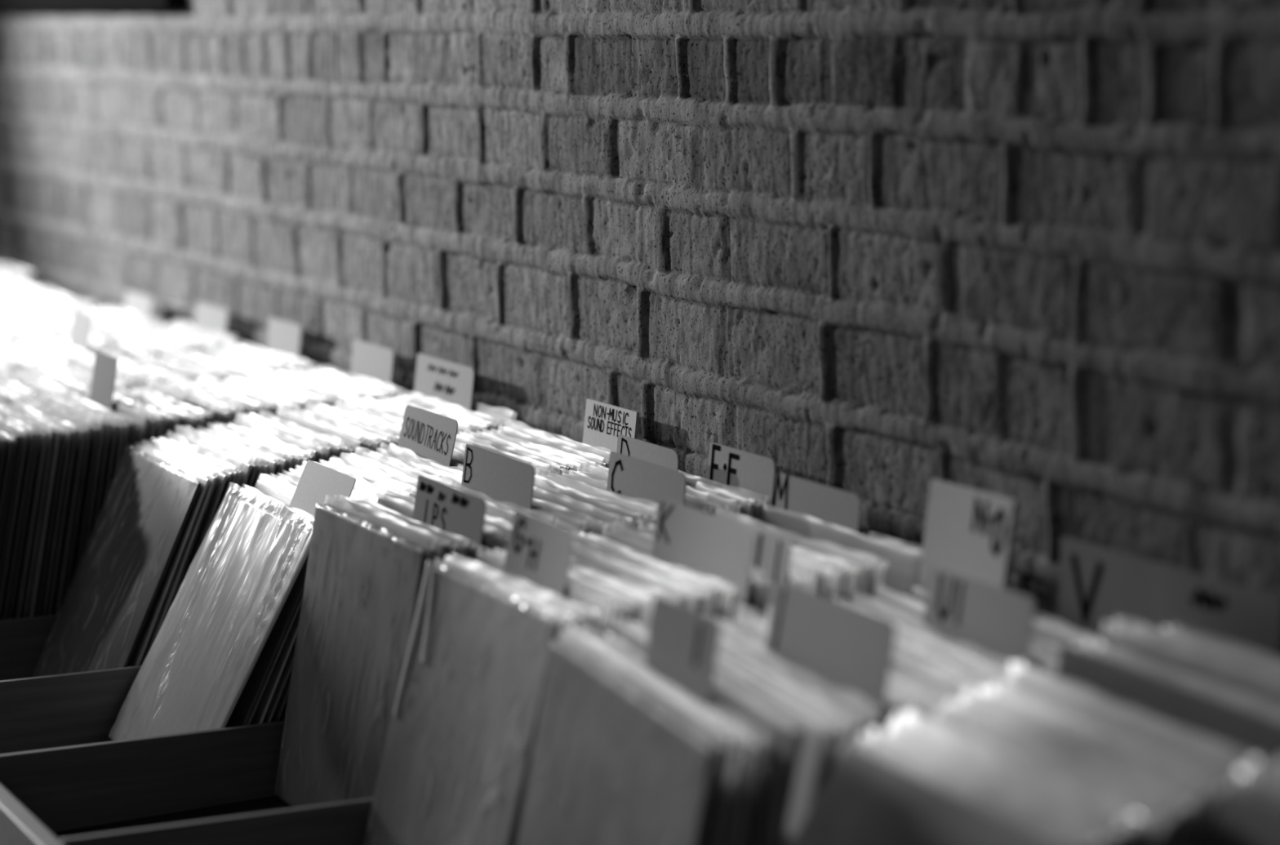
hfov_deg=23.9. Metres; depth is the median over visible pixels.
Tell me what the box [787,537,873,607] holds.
record
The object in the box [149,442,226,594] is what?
record
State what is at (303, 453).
record
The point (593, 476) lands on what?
record
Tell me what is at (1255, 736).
record
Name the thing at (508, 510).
record
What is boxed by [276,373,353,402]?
record
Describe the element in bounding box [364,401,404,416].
record
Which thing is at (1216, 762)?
record
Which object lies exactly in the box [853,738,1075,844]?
record
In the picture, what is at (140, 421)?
record
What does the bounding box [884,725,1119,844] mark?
record
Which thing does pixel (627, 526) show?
record
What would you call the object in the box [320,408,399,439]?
record
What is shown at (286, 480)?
record
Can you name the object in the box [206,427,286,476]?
record
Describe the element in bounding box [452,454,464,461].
record
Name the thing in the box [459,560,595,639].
record
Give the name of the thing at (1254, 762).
record
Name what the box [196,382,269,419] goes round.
record
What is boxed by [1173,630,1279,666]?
record
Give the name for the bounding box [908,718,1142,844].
record
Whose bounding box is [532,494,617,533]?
record
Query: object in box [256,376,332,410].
record
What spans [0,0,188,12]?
trim
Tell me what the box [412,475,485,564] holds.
card
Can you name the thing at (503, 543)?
record
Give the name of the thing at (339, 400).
record
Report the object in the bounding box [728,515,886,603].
record
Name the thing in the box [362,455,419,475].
record
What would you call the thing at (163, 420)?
record
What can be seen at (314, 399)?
record
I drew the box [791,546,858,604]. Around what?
record
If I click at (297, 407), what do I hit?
record
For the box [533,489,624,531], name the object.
record
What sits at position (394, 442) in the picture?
record
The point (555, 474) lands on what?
record
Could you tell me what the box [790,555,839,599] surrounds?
record
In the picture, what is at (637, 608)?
record
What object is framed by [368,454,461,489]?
record
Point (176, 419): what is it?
record
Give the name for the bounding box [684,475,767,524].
record
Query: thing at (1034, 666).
record
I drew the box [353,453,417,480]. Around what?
record
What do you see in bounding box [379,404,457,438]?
record
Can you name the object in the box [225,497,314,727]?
record
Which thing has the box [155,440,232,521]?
record
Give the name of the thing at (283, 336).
card
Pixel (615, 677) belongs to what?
record
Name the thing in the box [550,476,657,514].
record
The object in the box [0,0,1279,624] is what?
wall
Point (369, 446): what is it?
record
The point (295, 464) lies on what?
record
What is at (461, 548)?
record
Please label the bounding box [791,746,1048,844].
record
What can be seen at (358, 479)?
record
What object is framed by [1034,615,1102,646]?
record
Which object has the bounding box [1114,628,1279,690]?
record
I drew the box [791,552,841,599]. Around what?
record
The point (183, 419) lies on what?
record
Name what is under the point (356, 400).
record
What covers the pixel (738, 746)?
record
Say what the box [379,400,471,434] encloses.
record
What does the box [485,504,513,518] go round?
record
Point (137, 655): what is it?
record
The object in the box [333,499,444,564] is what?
record
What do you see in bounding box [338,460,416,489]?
record
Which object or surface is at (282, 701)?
record
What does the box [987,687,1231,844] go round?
record
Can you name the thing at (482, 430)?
record
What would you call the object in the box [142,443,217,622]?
record
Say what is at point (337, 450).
record
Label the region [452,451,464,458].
record
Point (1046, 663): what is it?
record
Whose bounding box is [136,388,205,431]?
record
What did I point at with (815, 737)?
record
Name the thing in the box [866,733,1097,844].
record
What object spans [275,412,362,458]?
record
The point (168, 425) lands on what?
record
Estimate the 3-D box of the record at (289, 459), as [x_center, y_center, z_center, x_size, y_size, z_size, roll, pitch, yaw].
[-0.517,0.170,3.731,0.098,0.303,0.321,-5,9,-25]
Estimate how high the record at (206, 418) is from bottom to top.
0.312 m
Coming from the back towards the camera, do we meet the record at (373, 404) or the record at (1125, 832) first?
the record at (373, 404)
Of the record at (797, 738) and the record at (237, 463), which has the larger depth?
the record at (237, 463)
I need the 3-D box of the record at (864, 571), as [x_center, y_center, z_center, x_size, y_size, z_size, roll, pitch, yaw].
[0.128,0.261,2.892,0.045,0.319,0.321,-5,9,-25]
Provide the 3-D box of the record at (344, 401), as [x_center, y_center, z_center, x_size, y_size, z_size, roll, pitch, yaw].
[-0.465,0.103,4.127,0.046,0.314,0.321,-5,9,-25]
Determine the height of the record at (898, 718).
0.329 m
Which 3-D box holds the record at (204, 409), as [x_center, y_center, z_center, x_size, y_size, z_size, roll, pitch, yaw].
[-0.635,0.116,4.058,0.055,0.322,0.321,-5,9,-25]
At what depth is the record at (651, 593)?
2.77 m
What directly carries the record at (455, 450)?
in the bin
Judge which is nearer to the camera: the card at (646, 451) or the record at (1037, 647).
the record at (1037, 647)
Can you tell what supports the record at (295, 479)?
in the bin
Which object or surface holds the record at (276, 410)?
in the bin
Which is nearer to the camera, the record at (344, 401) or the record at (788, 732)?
the record at (788, 732)
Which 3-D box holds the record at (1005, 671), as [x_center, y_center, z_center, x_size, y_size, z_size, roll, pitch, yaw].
[0.235,0.336,2.576,0.055,0.334,0.335,-4,9,-24]
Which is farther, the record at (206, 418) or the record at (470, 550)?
the record at (206, 418)
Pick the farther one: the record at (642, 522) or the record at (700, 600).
the record at (642, 522)
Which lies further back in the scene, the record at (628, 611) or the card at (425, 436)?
the card at (425, 436)
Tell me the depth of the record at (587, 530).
3.05 m
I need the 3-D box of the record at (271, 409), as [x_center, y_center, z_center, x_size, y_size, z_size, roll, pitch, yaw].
[-0.562,0.111,4.087,0.052,0.322,0.321,-5,9,-25]
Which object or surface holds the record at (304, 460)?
in the bin
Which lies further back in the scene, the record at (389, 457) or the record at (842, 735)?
the record at (389, 457)
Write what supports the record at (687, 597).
in the bin
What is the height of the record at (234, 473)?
0.295 m
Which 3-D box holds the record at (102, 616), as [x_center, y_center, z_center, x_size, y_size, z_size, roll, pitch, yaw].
[-0.639,0.195,3.677,0.140,0.291,0.321,-5,9,-25]
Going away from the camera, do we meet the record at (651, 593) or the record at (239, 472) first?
the record at (651, 593)
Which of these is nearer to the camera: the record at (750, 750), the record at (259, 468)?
the record at (750, 750)
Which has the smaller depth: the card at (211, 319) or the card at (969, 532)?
the card at (969, 532)
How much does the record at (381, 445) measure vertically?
0.310 m
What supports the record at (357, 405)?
in the bin
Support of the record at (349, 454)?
in the bin
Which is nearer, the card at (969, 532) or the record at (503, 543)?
the card at (969, 532)
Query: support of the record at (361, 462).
in the bin
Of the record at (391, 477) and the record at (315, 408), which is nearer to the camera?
the record at (391, 477)
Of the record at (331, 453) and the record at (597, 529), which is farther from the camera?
the record at (331, 453)
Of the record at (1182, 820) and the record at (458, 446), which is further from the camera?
the record at (458, 446)
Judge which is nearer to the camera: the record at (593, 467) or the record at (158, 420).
the record at (593, 467)
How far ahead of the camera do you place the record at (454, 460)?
3.47 m
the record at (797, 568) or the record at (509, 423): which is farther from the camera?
the record at (509, 423)
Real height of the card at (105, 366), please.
0.375 m
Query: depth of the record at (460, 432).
3.69 m
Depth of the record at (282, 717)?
3.47 m
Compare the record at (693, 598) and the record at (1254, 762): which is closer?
the record at (1254, 762)
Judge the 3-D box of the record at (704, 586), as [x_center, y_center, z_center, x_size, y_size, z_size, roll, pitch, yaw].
[-0.021,0.280,2.829,0.060,0.310,0.321,-5,9,-25]
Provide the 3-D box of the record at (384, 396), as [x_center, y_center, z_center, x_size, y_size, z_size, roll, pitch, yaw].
[-0.416,0.096,4.158,0.043,0.313,0.321,-5,9,-25]
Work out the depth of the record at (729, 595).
2.71 m
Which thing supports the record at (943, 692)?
in the bin
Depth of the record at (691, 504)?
3.09 m
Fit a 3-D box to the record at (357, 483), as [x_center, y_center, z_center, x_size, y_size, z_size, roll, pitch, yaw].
[-0.366,0.213,3.421,0.112,0.298,0.321,-5,9,-25]
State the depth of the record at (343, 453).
3.62 m
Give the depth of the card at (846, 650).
2.45 m
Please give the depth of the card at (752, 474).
3.15 m
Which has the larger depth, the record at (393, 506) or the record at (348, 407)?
the record at (348, 407)
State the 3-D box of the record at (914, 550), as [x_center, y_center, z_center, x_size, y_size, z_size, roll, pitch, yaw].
[0.196,0.257,2.925,0.038,0.316,0.321,-5,9,-25]
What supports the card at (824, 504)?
in the bin
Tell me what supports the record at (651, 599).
in the bin
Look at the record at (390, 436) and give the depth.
3.77 m
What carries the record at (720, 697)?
in the bin
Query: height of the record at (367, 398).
0.314 m
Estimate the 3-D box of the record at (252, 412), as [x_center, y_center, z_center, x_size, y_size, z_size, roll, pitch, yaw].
[-0.587,0.116,4.078,0.052,0.312,0.321,-5,9,-25]
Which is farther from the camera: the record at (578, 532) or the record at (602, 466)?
the record at (602, 466)
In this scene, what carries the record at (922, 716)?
in the bin
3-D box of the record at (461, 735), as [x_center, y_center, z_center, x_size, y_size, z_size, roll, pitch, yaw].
[-0.172,0.304,2.759,0.088,0.309,0.321,-5,9,-25]
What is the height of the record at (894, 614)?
0.326 m
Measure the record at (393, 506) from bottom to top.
0.314 m
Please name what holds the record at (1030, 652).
in the bin
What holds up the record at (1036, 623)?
in the bin
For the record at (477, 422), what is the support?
in the bin
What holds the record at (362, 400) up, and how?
in the bin
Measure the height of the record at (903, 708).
0.336 m
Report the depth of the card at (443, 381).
3.90 m
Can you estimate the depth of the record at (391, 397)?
4.09 m
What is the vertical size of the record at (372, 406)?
0.313 m
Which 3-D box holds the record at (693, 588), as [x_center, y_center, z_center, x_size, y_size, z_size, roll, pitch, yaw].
[-0.025,0.282,2.819,0.061,0.312,0.321,-5,9,-25]
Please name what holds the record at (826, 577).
in the bin
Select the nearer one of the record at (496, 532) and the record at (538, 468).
the record at (496, 532)
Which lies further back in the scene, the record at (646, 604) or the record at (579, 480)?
the record at (579, 480)
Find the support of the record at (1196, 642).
in the bin
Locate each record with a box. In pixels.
[33,448,200,676]
[82,391,147,444]
[107,482,314,741]
[112,396,162,443]
[112,401,155,444]
[113,390,180,439]
[113,394,173,439]
[113,395,165,440]
[121,391,186,434]
[127,445,208,666]
[129,391,199,435]
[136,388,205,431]
[139,444,215,665]
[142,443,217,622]
[146,385,216,429]
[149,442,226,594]
[150,391,209,431]
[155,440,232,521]
[160,439,237,485]
[163,385,234,427]
[164,389,227,427]
[164,438,242,484]
[171,432,251,488]
[173,382,244,422]
[179,413,191,434]
[179,433,257,489]
[184,433,262,489]
[188,385,254,417]
[189,382,262,418]
[189,433,269,481]
[195,430,276,479]
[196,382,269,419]
[201,382,274,419]
[206,380,279,420]
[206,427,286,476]
[213,381,285,413]
[213,426,293,475]
[213,434,280,478]
[214,410,221,426]
[220,426,301,474]
[223,382,294,415]
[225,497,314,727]
[226,379,300,413]
[226,426,308,470]
[231,424,313,461]
[232,411,238,425]
[233,377,307,413]
[234,419,317,462]
[239,377,313,411]
[243,409,250,422]
[245,378,319,412]
[247,417,331,465]
[248,376,324,412]
[253,424,324,464]
[253,480,297,723]
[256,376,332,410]
[257,417,341,461]
[262,376,337,410]
[262,479,295,722]
[265,373,341,403]
[267,477,296,721]
[270,419,353,460]
[274,506,425,808]
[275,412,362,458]
[275,475,297,487]
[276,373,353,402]
[277,376,350,404]
[280,473,355,503]
[282,373,359,403]
[287,472,357,502]
[288,373,364,404]
[291,414,372,456]
[293,373,372,402]
[293,412,379,455]
[293,469,377,505]
[297,417,367,456]
[298,373,376,403]
[298,412,384,452]
[300,465,383,500]
[304,372,382,404]
[305,410,391,450]
[309,371,387,401]
[312,411,398,452]
[316,371,395,401]
[316,411,398,440]
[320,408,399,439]
[320,463,405,496]
[324,502,432,591]
[327,449,333,465]
[328,461,411,497]
[331,460,414,492]
[333,407,400,432]
[333,444,346,460]
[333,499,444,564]
[336,402,402,427]
[337,412,399,434]
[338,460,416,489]
[338,499,448,564]
[342,459,416,487]
[348,401,403,422]
[348,457,417,485]
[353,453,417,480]
[355,480,390,496]
[355,500,467,560]
[359,403,403,417]
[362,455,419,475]
[363,560,560,844]
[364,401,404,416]
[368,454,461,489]
[373,504,475,563]
[375,452,462,487]
[377,403,467,438]
[377,497,492,555]
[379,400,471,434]
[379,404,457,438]
[379,448,462,480]
[383,493,497,556]
[389,401,479,435]
[393,400,485,435]
[395,495,508,554]
[397,396,490,434]
[399,495,509,540]
[404,396,497,434]
[409,492,511,537]
[411,395,505,434]
[413,489,511,528]
[422,531,456,562]
[435,563,568,844]
[443,561,579,642]
[448,462,462,475]
[448,558,584,635]
[450,457,463,466]
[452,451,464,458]
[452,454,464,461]
[453,444,543,476]
[453,447,535,479]
[454,438,551,476]
[457,435,564,479]
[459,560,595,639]
[463,433,570,474]
[464,440,559,478]
[471,405,515,428]
[475,552,615,639]
[476,435,584,471]
[482,433,590,471]
[484,498,515,514]
[484,508,512,524]
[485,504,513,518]
[489,555,625,639]
[491,432,599,471]
[493,552,633,630]
[497,429,607,471]
[502,550,641,630]
[504,426,609,471]
[512,426,609,457]
[516,644,715,844]
[530,510,584,537]
[531,504,591,538]
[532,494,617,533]
[532,498,607,540]
[533,480,645,535]
[533,484,638,535]
[533,488,630,532]
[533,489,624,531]
[534,479,654,528]
[535,474,657,528]
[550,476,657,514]
[560,640,724,844]
[562,463,577,474]
[562,473,607,493]
[567,631,733,844]
[568,473,607,485]
[568,566,653,635]
[569,558,677,603]
[569,564,653,601]
[571,551,685,606]
[572,548,689,607]
[573,536,717,617]
[573,540,713,616]
[573,546,697,610]
[573,546,705,613]
[577,470,704,511]
[580,537,724,623]
[580,635,745,844]
[582,471,711,514]
[587,537,735,627]
[589,470,718,515]
[591,640,758,844]
[597,470,728,518]
[601,531,750,617]
[604,639,773,844]
[611,626,783,844]
[612,528,760,621]
[625,627,795,844]
[632,629,803,844]
[638,526,789,583]
[649,528,801,587]
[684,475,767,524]
[684,486,742,518]
[686,480,760,523]
[686,481,753,520]
[714,662,829,844]
[715,656,840,800]
[716,645,854,756]
[716,655,844,768]
[718,640,864,747]
[719,631,876,741]
[720,626,895,729]
[725,622,905,728]
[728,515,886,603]
[734,614,916,724]
[750,576,768,624]
[755,621,935,724]
[763,508,921,602]
[764,616,945,715]
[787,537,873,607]
[788,538,871,606]
[788,558,818,593]
[788,572,808,590]
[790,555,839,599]
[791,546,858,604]
[791,550,849,603]
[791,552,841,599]
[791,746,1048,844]
[816,573,823,595]
[818,570,829,596]
[836,600,1008,689]
[853,603,1009,675]
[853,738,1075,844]
[858,530,922,555]
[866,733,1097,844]
[869,603,1038,674]
[874,595,1057,679]
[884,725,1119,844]
[887,689,928,724]
[888,657,974,708]
[892,649,980,698]
[893,642,990,695]
[894,639,1002,691]
[895,600,1057,671]
[898,721,1133,844]
[902,653,983,693]
[904,600,1058,665]
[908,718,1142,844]
[911,593,1060,662]
[930,714,1171,844]
[941,705,1182,844]
[953,706,1191,844]
[957,694,1201,844]
[976,692,1217,844]
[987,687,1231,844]
[1002,668,1253,791]
[1016,667,1260,767]
[1031,625,1084,650]
[1033,620,1101,648]
[1033,623,1085,645]
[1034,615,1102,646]
[1034,620,1099,646]
[1055,645,1279,772]
[1084,644,1279,721]
[1101,632,1279,710]
[1106,649,1279,711]
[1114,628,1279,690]
[1140,630,1279,681]
[1162,631,1279,673]
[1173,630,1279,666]
[1207,789,1279,844]
[1233,776,1279,807]
[1245,764,1279,788]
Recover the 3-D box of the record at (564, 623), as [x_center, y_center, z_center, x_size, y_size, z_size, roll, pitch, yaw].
[-0.161,0.302,2.766,0.082,0.308,0.321,-5,9,-25]
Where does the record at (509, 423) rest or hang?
in the bin
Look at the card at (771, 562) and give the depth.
2.73 m
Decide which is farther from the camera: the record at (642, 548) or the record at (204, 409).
the record at (204, 409)
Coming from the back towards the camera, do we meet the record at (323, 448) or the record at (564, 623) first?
the record at (323, 448)
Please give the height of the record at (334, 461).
0.300 m
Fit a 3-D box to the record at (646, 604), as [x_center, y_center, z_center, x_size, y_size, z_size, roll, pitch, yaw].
[-0.078,0.290,2.804,0.068,0.311,0.321,-5,9,-25]
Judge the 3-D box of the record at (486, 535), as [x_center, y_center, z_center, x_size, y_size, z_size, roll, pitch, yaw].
[-0.226,0.245,3.112,0.053,0.313,0.321,-5,9,-25]
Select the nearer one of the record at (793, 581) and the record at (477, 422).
the record at (793, 581)
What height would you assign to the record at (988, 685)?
0.326 m
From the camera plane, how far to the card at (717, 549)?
2.76 m
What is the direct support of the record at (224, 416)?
in the bin
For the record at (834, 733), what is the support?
in the bin
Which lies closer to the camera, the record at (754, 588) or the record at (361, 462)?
the record at (754, 588)
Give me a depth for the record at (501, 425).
3.80 m
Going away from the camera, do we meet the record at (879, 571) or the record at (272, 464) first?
the record at (879, 571)
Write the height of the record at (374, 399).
0.313 m
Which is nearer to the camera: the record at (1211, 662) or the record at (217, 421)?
the record at (1211, 662)
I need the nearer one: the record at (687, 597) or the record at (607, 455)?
the record at (687, 597)
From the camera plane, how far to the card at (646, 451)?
3.26 m
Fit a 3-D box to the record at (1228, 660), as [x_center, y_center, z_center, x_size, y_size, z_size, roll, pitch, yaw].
[0.450,0.337,2.292,0.050,0.315,0.325,-5,9,-25]
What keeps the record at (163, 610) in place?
in the bin
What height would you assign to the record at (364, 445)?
0.311 m
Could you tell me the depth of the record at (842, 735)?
2.35 m
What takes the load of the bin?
on the floor
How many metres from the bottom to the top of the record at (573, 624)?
0.309 m
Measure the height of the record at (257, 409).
0.314 m
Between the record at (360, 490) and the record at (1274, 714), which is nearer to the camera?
the record at (1274, 714)
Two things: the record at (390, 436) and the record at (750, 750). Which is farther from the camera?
the record at (390, 436)
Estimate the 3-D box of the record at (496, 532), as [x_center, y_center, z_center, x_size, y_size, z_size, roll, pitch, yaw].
[-0.211,0.247,3.122,0.052,0.312,0.321,-5,9,-25]
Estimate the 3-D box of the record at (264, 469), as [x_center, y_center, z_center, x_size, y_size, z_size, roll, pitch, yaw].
[-0.549,0.178,3.717,0.107,0.301,0.321,-5,9,-25]
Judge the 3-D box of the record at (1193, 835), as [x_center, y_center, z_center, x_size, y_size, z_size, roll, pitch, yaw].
[0.275,0.374,2.214,0.134,0.293,0.326,-4,9,-24]
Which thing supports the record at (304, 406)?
in the bin
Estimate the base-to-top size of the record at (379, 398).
0.313 m
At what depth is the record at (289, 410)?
3.98 m
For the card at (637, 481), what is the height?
0.350 m
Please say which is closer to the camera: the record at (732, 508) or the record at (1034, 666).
the record at (1034, 666)
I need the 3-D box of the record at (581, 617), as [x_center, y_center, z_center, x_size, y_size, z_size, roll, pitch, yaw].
[-0.146,0.298,2.776,0.079,0.309,0.321,-5,9,-25]
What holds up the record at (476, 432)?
in the bin
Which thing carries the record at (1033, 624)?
in the bin
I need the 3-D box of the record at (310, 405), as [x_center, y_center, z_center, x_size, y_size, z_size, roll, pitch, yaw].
[-0.512,0.108,4.109,0.048,0.317,0.321,-4,9,-25]
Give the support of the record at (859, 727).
in the bin
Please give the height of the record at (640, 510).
0.323 m
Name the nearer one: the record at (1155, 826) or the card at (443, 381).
the record at (1155, 826)
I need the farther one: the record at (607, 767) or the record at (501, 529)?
the record at (501, 529)
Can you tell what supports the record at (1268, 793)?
in the bin
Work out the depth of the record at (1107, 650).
2.26 m
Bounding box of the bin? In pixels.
[0,614,373,844]
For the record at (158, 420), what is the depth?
3.90 m
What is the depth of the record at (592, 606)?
2.70 m
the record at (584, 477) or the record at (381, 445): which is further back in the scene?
the record at (381, 445)
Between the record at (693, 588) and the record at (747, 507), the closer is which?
the record at (693, 588)
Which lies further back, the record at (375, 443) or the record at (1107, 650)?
the record at (375, 443)
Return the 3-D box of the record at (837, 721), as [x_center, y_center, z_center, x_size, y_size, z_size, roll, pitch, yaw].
[0.071,0.355,2.502,0.067,0.328,0.340,-4,9,-24]
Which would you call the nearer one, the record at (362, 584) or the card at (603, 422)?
the record at (362, 584)
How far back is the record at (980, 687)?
2.49 m
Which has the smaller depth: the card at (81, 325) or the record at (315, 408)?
the record at (315, 408)
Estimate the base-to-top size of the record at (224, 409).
0.314 m
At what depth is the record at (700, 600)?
2.69 m
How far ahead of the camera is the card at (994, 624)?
2.53 m
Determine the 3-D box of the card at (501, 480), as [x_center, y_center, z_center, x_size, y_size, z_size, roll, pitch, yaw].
[-0.146,0.218,3.144,0.052,0.357,0.330,-5,9,-25]
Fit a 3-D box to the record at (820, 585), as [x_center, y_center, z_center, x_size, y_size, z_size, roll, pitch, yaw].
[0.080,0.270,2.875,0.050,0.314,0.321,-4,9,-25]
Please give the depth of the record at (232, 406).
4.03 m
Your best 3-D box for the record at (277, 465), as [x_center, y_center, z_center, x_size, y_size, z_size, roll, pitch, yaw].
[-0.534,0.176,3.725,0.102,0.300,0.321,-5,9,-25]
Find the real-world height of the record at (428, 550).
0.317 m
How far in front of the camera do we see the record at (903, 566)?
2.86 m
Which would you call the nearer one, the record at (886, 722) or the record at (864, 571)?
the record at (886, 722)
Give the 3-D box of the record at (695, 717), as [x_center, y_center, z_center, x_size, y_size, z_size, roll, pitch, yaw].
[-0.021,0.358,2.458,0.060,0.335,0.344,-4,9,-24]
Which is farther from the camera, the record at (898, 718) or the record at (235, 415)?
the record at (235, 415)
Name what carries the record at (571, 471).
in the bin
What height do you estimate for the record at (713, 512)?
0.315 m
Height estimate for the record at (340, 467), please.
0.301 m
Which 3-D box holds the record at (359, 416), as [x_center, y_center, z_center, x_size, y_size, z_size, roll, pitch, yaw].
[-0.355,0.149,3.800,0.065,0.311,0.321,-5,9,-25]
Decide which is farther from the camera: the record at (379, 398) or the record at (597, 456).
the record at (379, 398)
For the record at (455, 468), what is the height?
0.308 m
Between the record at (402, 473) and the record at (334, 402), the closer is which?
the record at (402, 473)
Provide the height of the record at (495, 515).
0.322 m
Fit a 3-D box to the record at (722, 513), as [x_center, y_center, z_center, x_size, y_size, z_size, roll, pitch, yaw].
[0.008,0.222,3.212,0.040,0.316,0.321,-5,9,-25]
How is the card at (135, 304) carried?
in the bin
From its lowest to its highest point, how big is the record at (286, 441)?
0.310 m
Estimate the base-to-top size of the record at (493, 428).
0.317 m
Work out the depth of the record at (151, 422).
3.88 m
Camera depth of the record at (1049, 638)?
2.55 m
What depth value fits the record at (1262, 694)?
2.29 m
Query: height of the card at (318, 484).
0.329 m
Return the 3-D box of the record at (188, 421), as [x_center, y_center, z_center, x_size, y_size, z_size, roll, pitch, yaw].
[-0.663,0.128,4.038,0.055,0.313,0.321,-5,9,-25]
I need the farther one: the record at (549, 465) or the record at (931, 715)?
the record at (549, 465)
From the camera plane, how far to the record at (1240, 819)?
2.01 m
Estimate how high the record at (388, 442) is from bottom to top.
0.315 m
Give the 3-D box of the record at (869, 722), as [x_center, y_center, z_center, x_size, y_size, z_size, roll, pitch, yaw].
[0.090,0.349,2.507,0.068,0.333,0.340,-4,9,-24]
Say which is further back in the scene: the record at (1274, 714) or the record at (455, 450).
the record at (455, 450)
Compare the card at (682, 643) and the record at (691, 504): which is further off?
the record at (691, 504)
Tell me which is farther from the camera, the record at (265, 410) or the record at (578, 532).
the record at (265, 410)
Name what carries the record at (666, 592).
in the bin
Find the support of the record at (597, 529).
in the bin
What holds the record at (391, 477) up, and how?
in the bin
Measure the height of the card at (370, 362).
0.357 m
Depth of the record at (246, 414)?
3.93 m
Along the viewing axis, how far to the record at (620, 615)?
2.65 m
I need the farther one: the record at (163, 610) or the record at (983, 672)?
the record at (163, 610)
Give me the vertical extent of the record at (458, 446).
0.310 m
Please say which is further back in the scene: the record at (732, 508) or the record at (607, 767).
the record at (732, 508)
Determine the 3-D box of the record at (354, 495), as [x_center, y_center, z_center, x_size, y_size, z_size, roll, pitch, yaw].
[-0.386,0.218,3.416,0.117,0.294,0.321,-5,9,-25]
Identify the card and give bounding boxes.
[67,311,93,354]
[88,351,142,450]
[124,290,171,328]
[194,301,227,337]
[244,459,355,724]
[266,317,319,371]
[350,338,406,396]
[395,404,457,471]
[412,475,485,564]
[413,353,474,411]
[461,444,534,515]
[502,510,608,644]
[582,398,639,454]
[606,451,686,511]
[616,434,740,518]
[644,595,761,844]
[650,497,755,625]
[706,442,775,509]
[716,515,791,624]
[764,580,896,738]
[772,470,861,534]
[917,479,1017,596]
[922,566,1035,671]
[1057,536,1279,661]
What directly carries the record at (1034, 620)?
in the bin
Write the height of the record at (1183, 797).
0.291 m
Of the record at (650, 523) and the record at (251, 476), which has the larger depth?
the record at (251, 476)
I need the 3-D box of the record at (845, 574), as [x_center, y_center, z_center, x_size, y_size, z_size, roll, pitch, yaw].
[0.106,0.267,2.891,0.046,0.313,0.321,-5,9,-25]
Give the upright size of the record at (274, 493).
0.296 m
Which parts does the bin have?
rail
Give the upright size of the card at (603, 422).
0.362 m
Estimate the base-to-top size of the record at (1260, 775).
0.304 m
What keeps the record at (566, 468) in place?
in the bin
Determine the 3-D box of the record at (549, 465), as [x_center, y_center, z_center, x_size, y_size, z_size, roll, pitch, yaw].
[-0.174,0.183,3.513,0.061,0.311,0.321,-5,9,-25]
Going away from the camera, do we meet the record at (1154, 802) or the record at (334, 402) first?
the record at (1154, 802)
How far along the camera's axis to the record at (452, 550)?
2.95 m
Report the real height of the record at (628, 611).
0.309 m
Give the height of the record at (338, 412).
0.310 m
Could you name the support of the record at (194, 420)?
in the bin
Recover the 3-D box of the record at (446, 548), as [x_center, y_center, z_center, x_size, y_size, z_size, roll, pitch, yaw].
[-0.274,0.250,3.089,0.058,0.311,0.321,-5,9,-25]
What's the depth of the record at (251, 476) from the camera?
3.58 m
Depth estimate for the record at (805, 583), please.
2.72 m
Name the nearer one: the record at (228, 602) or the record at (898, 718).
the record at (898, 718)
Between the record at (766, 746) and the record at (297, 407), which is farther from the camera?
the record at (297, 407)
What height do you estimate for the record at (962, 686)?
0.327 m
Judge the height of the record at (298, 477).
0.296 m
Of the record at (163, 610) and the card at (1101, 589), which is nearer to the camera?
the card at (1101, 589)
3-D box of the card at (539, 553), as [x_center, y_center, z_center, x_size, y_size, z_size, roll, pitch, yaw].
[-0.119,0.272,2.780,0.084,0.360,0.330,-5,9,-25]
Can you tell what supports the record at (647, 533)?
in the bin
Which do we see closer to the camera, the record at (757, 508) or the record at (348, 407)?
the record at (757, 508)
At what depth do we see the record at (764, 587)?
2.71 m
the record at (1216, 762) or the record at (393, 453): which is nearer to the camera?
the record at (1216, 762)
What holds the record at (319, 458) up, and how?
in the bin
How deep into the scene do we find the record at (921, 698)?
2.42 m
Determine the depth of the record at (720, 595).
2.69 m
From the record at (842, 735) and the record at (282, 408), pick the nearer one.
the record at (842, 735)
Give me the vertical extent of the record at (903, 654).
0.328 m
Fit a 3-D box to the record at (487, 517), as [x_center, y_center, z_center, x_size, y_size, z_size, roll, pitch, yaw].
[-0.194,0.242,3.131,0.051,0.314,0.321,-5,9,-25]
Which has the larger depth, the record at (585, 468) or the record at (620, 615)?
the record at (585, 468)
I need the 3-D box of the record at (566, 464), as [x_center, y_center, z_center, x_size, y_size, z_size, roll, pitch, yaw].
[-0.150,0.184,3.523,0.055,0.312,0.321,-5,9,-25]
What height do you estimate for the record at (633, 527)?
0.319 m
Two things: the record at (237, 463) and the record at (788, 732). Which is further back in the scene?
the record at (237, 463)

